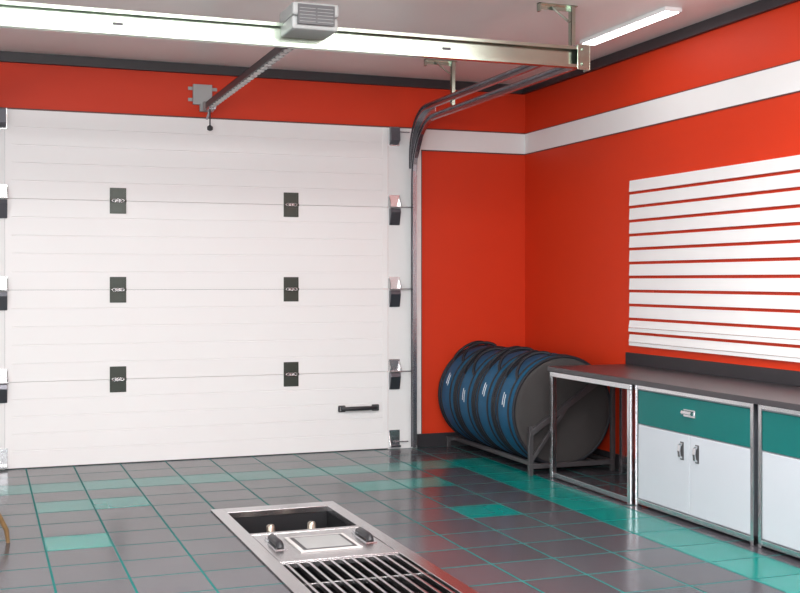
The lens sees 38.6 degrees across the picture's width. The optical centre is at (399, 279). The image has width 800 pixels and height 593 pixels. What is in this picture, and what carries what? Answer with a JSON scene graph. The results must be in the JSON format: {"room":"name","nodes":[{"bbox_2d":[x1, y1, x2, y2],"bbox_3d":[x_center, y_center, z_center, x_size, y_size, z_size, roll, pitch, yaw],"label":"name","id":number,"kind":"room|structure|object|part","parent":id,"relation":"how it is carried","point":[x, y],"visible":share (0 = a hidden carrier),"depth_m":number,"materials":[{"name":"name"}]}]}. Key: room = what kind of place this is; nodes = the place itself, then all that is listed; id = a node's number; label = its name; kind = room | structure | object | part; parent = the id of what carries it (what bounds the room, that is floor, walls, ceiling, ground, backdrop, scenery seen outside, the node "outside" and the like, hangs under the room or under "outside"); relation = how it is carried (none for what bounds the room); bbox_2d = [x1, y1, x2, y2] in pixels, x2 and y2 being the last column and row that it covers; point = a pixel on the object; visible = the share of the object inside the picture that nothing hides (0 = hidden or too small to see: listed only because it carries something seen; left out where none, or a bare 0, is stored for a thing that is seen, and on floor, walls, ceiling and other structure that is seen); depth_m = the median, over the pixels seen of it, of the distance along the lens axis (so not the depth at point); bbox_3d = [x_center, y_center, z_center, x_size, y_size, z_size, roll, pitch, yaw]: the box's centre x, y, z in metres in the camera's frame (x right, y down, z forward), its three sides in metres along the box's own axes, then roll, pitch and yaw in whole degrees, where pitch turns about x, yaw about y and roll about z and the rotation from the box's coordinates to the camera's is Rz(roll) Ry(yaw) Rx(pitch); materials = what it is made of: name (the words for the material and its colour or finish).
{"room":"garage","nodes":[
{"label":"garage","id":0,"kind":"room"},
{"bbox_2d":[0,62,524,469],"bbox_3d":[-3.105,-0.160,9.782,9.200,3.520,0.155,0,0,-20],"label":"wall","id":1,"kind":"structure","parent":0,"point":[471,165],"depth_m":10.93,"materials":[{"name":"red paint"}]},
{"bbox_2d":[0,108,410,469],"bbox_3d":[-1.706,0.075,10.209,3.870,3.050,0.120,0,0,-20],"label":"door","id":2,"kind":"structure","parent":1,"relation":"in","point":[99,211],"depth_m":10.17,"materials":[{"name":"metal"}]},
{"bbox_3d":[-0.381,1.200,10.670,0.400,0.060,0.069,0,0,-20],"label":"handle","id":3,"kind":"part","parent":2,"relation":"part of","materials":[{"name":"black plastic"}]},
{"bbox_2d":[0,51,522,93],"bbox_3d":[-3.092,-1.877,9.682,9.155,0.085,0.039,0,0,-20],"label":"trim","id":4,"kind":"structure","parent":1,"relation":"attached to","point":[12,57],"depth_m":10.22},
{"bbox_2d":[417,432,479,447],"bbox_3d":[0.693,1.535,11.088,1.130,0.130,0.014,0,0,-20],"label":"baseboard","id":5,"kind":"structure","parent":1,"relation":"attached to","point":[428,439],"depth_m":10.95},
{"bbox_2d":[409,2,577,447],"bbox_3d":[0.584,-0.169,9.343,0.300,3.498,3.214,0,0,-20],"label":"door track","id":6,"kind":"object","parent":1,"relation":"attached to","point":[427,113],"visible":0.99,"depth_m":10.09,"materials":[{"name":"metal"}]},
{"bbox_2d":[0,0,589,71],"bbox_3d":[-0.657,-1.515,7.091,4.136,0.170,0.096,0,0,-20],"label":"cross beam","id":7,"kind":"structure","parent":6,"relation":"attached to","point":[13,14],"depth_m":7.04,"materials":[{"name":"metal"}]},
{"bbox_2d":[188,1,338,130],"bbox_3d":[-1.125,-1.525,8.528,0.310,0.430,3.561,0,0,-20],"label":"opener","id":8,"kind":"object","parent":7,"relation":"attached to","point":[305,20],"visible":0.98,"depth_m":7.08,"materials":[{"name":"grey plastic"}]},
{"bbox_3d":[-1.669,-1.410,10.020,0.052,0.200,0.052,0,0,-20],"label":"release cord","id":9,"kind":"part","parent":8,"relation":"part of","materials":[{"name":"black plastic"}]},
{"bbox_3d":[-1.674,-1.473,10.034,0.060,0.090,0.270,0,0,-20],"label":"carriage arm","id":10,"kind":"part","parent":8,"relation":"part of","materials":[{"name":"metal"}]},
{"bbox_3d":[-1.147,-1.538,8.603,0.064,0.054,3.180,0,0,-20],"label":"rail","id":11,"kind":"part","parent":8,"relation":"part of","materials":[{"name":"grey metal"}]},
{"bbox_3d":[-1.142,-1.505,8.589,0.044,0.010,3.050,0,0,-20],"label":"chain","id":12,"kind":"part","parent":8,"relation":"part of","materials":[{"name":"silver metal"}]},
{"bbox_2d":[297,3,334,26],"bbox_3d":[-0.504,-1.595,6.869,0.230,0.120,0.019,0,0,-20],"label":"vent grille","id":13,"kind":"object","parent":8,"relation":"attached to","point":[308,14],"depth_m":6.86,"materials":[{"name":"white plastic"}]},
{"bbox_3d":[0.222,-1.310,10.593,0.003,0.580,0.570,0,0,-20],"label":"curve plate","id":14,"kind":"part","parent":6,"relation":"part of","materials":[{"name":"metal"}]},
{"bbox_2d":[0,0,758,83],"bbox_3d":[-0.793,-1.970,3.789,9.400,0.100,13.300,0,0,-20],"label":"ceiling","id":15,"kind":"structure","parent":0,"point":[506,20],"depth_m":8.68,"materials":[{"name":"white paint"}]},
{"bbox_2d":[580,6,681,44],"bbox_3d":[1.713,-1.901,8.590,0.140,0.035,1.220,0,0,-20],"label":"fluorescent light","id":16,"kind":"object","parent":15,"relation":"in","point":[664,12],"visible":0.95,"depth_m":8.47,"materials":[{"name":"white paint"}]},
{"bbox_2d":[0,444,799,592],"bbox_3d":[-0.793,1.850,3.789,9.400,0.500,13.300,0,0,-20],"label":"floor","id":17,"kind":"structure","parent":0,"point":[477,515],"depth_m":7.47,"materials":[{"name":"tile"}]},
{"bbox_2d":[0,513,9,542],"bbox_3d":[-2.598,1.368,6.695,0.490,0.467,0.490,0,0,-5],"label":"wooden stool","id":18,"kind":"object","parent":17,"relation":"on","point":[2,522],"visible":1,"depth_m":6.93,"materials":[{"name":"brown wood"}]},
{"bbox_2d":[211,501,478,592],"bbox_3d":[-0.382,1.780,6.652,0.882,0.480,2.982,0,0,-20],"label":"floor grate","id":19,"kind":"object","parent":17,"relation":"in","point":[313,547],"visible":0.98,"depth_m":6.74,"materials":[{"name":"metal"}]},
{"bbox_3d":[-0.748,1.570,6.853,0.070,0.060,0.300,0,0,-20],"label":"lifting handle","id":20,"kind":"part","parent":19,"relation":"part of","materials":[{"name":"black plastic"}]},
{"bbox_3d":[-0.476,1.600,6.910,0.702,0.020,0.652,0,0,-20],"label":"plate","id":21,"kind":"part","parent":19,"relation":"part of","materials":[{"name":"metal"}]},
{"bbox_3d":[-0.223,1.570,7.046,0.070,0.060,0.300,0,0,-20],"label":"lifting handle","id":22,"kind":"part","parent":19,"relation":"part of","materials":[{"name":"black plastic"}]},
{"bbox_2d":[446,383,614,475],"bbox_3d":[1.126,1.171,10.280,0.807,0.858,1.782,0,0,-20],"label":"rack","id":23,"kind":"object","parent":17,"relation":"on","point":[561,410],"visible":0.66,"depth_m":9.50,"materials":[{"name":"grey metal"}]},
{"bbox_2d":[438,341,502,443],"bbox_3d":[0.863,1.070,10.872,0.940,0.984,0.398,0,0,-20],"label":"bag","id":24,"kind":"object","parent":23,"relation":"on","point":[449,378],"visible":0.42,"depth_m":10.73,"materials":[{"name":"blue fabric"}]},
{"bbox_3d":[0.863,1.092,10.872,0.934,0.934,0.360,10,-3,-20],"label":"panel","id":25,"kind":"part","parent":24,"relation":"part of","materials":[{"name":"blue fabric"}]},
{"bbox_3d":[0.682,0.672,10.889,0.361,0.188,0.080,0,0,-20],"label":"handle","id":26,"kind":"part","parent":24,"relation":"part of","materials":[{"name":"fabric"}]},
{"bbox_3d":[0.737,0.672,10.742,0.361,0.188,0.080,0,0,-20],"label":"handle","id":27,"kind":"part","parent":24,"relation":"part of","materials":[{"name":"fabric"}]},
{"bbox_2d":[455,346,507,450],"bbox_3d":[1.006,1.085,10.482,0.941,0.954,0.398,0,0,-20],"label":"bag","id":28,"kind":"object","parent":23,"relation":"on","point":[468,379],"visible":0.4,"depth_m":10.33,"materials":[{"name":"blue fabric"}]},
{"bbox_3d":[0.738,0.730,10.467,0.335,0.226,0.080,-5,2,-20],"label":"handle","id":29,"kind":"part","parent":28,"relation":"part of","materials":[{"name":"fabric"}]},
{"bbox_3d":[0.792,0.730,10.320,0.335,0.226,0.080,-5,2,-20],"label":"handle","id":30,"kind":"part","parent":28,"relation":"part of","materials":[{"name":"fabric"}]},
{"bbox_2d":[473,346,533,456],"bbox_3d":[1.150,1.073,10.093,0.940,0.979,0.398,0,0,-20],"label":"bag","id":31,"kind":"object","parent":23,"relation":"on","point":[487,383],"visible":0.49,"depth_m":9.95,"materials":[{"name":"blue fabric"}]},
{"bbox_3d":[0.950,0.687,10.103,0.335,0.226,0.080,6,-2,-20],"label":"handle","id":32,"kind":"part","parent":31,"relation":"part of","materials":[{"name":"fabric"}]},
{"bbox_3d":[1.004,0.687,9.956,0.335,0.226,0.080,6,-2,-20],"label":"handle","id":33,"kind":"part","parent":31,"relation":"part of","materials":[{"name":"fabric"}]},
{"bbox_3d":[1.067,1.353,9.332,0.036,0.305,0.036,0,0,-20],"label":"post","id":34,"kind":"part","parent":23,"relation":"part of","materials":[{"name":"grey metal"}]},
{"bbox_2d":[493,350,609,462],"bbox_3d":[1.293,1.079,9.703,0.940,0.966,0.396,0,0,-20],"label":"bag","id":35,"kind":"object","parent":23,"relation":"on","point":[521,401],"visible":0.84,"depth_m":9.53,"materials":[{"name":"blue fabric"}]},
{"bbox_3d":[1.055,0.709,9.699,0.335,0.226,0.080,0,0,-20],"label":"handle","id":36,"kind":"part","parent":35,"relation":"part of","materials":[{"name":"blue fabric"}]},
{"bbox_3d":[1.293,1.092,9.703,0.934,0.934,0.360,0,0,-20],"label":"panel","id":37,"kind":"part","parent":35,"relation":"part of","materials":[{"name":"blue fabric"}]},
{"bbox_3d":[1.109,0.709,9.552,0.335,0.226,0.080,0,0,-20],"label":"handle","id":38,"kind":"part","parent":35,"relation":"part of","materials":[{"name":"blue fabric"}]},
{"bbox_3d":[1.788,1.127,9.598,0.036,0.755,0.036,0,0,-20],"label":"post","id":39,"kind":"part","parent":23,"relation":"part of","materials":[{"name":"grey metal"}]},
{"bbox_2d":[550,371,634,504],"bbox_3d":[1.744,1.170,8.790,0.685,0.860,1.215,0,0,-20],"label":"frame","id":40,"kind":"object","parent":17,"relation":"on","point":[630,465],"visible":0.52,"depth_m":8.78,"materials":[{"name":"metal"}]},
{"bbox_3d":[1.238,1.190,9.230,0.040,0.820,0.040,0,0,-20],"label":"leg","id":41,"kind":"part","parent":40,"relation":"part of","materials":[{"name":"metal"}]},
{"bbox_3d":[1.748,1.549,8.784,0.680,0.078,1.190,0,0,-20],"label":"rail","id":42,"kind":"part","parent":40,"relation":"part of","materials":[{"name":"metal"}]},
{"bbox_3d":[1.744,0.760,8.790,0.685,0.040,1.215,0,0,-20],"label":"rail","id":43,"kind":"part","parent":40,"relation":"part of","materials":[{"name":"metal"}]},
{"bbox_3d":[1.843,1.190,9.453,0.040,0.820,0.040,0,0,-20],"label":"leg","id":44,"kind":"part","parent":40,"relation":"part of","materials":[{"name":"metal"}]},
{"bbox_3d":[1.644,1.190,8.127,0.040,0.820,0.040,0,0,-20],"label":"leg","id":45,"kind":"part","parent":40,"relation":"part of","materials":[{"name":"metal"}]},
{"bbox_2d":[635,385,757,545],"bbox_3d":[2.196,1.170,7.582,0.710,0.860,1.315,0,0,-20],"label":"base cabinet","id":46,"kind":"object","parent":17,"relation":"on","point":[696,456],"visible":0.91,"depth_m":7.37,"materials":[{"name":"metal"}]},
{"bbox_3d":[1.799,1.279,7.769,0.022,0.518,0.618,0,0,-20],"label":"door","id":47,"kind":"part","parent":46,"relation":"part of","materials":[{"name":"white metal"}]},
{"bbox_3d":[1.853,1.130,7.547,0.030,0.120,0.040,0,0,-20],"label":"handle","id":48,"kind":"part","parent":46,"relation":"part of","materials":[{"name":"metal"}]},
{"bbox_3d":[1.880,0.875,7.466,0.036,0.050,0.130,0,0,-20],"label":"handle","id":49,"kind":"part","parent":46,"relation":"part of","materials":[{"name":"metal"}]},
{"bbox_3d":[1.907,0.895,7.476,0.022,0.234,1.243,0,0,-20],"label":"drawer","id":50,"kind":"part","parent":46,"relation":"part of","materials":[{"name":"teal laminate"}]},
{"bbox_3d":[1.912,1.130,7.387,0.030,0.120,0.040,0,0,-20],"label":"handle","id":51,"kind":"part","parent":46,"relation":"part of","materials":[{"name":"metal"}]},
{"bbox_3d":[2.015,1.279,7.183,0.022,0.518,0.618,0,0,-20],"label":"door","id":52,"kind":"part","parent":46,"relation":"part of","materials":[{"name":"white metal"}]},
{"bbox_2d":[758,405,799,557],"bbox_3d":[2.666,1.170,6.306,0.710,0.860,1.315,0,0,-20],"label":"base cabinet","id":53,"kind":"object","parent":17,"relation":"on","point":[778,428],"visible":0.85,"depth_m":6.64,"materials":[{"name":"metal"}]},
{"bbox_2d":[547,352,799,410],"bbox_3d":[2.266,0.669,7.419,0.739,0.138,4.200,0,0,-20],"label":"countertop","id":54,"kind":"structure","parent":53,"relation":"on","point":[772,387],"depth_m":7.96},
{"bbox_3d":[2.377,0.895,6.199,0.022,0.234,1.243,0,0,-20],"label":"drawer","id":55,"kind":"part","parent":53,"relation":"part of","materials":[{"name":"teal metal"}]},
{"bbox_3d":[2.269,1.279,6.492,0.022,0.518,0.618,0,0,-20],"label":"door","id":56,"kind":"part","parent":53,"relation":"part of","materials":[{"name":"white metal"}]},
{"bbox_2d":[525,1,799,455],"bbox_3d":[3.550,-0.160,5.227,0.155,3.520,13.000,0,0,-20],"label":"wall","id":57,"kind":"structure","parent":0,"point":[728,95],"depth_m":9.48,"materials":[{"name":"red paint"}]},
{"bbox_2d":[587,448,626,471],"bbox_3d":[3.471,1.535,5.195,0.014,0.130,12.994,0,0,-20],"label":"baseboard","id":58,"kind":"structure","parent":57,"relation":"attached to","point":[597,451],"depth_m":9.79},
{"bbox_2d":[523,0,799,94],"bbox_3d":[3.459,-1.877,5.191,0.039,0.085,12.994,0,0,-20],"label":"trim","id":59,"kind":"structure","parent":57,"relation":"attached to","point":[761,6],"depth_m":8.78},
{"bbox_2d":[625,352,799,386],"bbox_3d":[2.606,0.650,7.533,0.022,0.100,4.180,0,0,-20],"label":"backsplash","id":60,"kind":"structure","parent":57,"relation":"attached to","point":[745,372],"depth_m":8.31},
{"bbox_2d":[628,155,799,361],"bbox_3d":[2.598,-0.130,7.551,0.035,1.380,4.020,0,0,-20],"label":"panel","id":61,"kind":"object","parent":57,"relation":"attached to","point":[747,202],"visible":1,"depth_m":8.27,"materials":[{"name":"white paint"}]}
]}

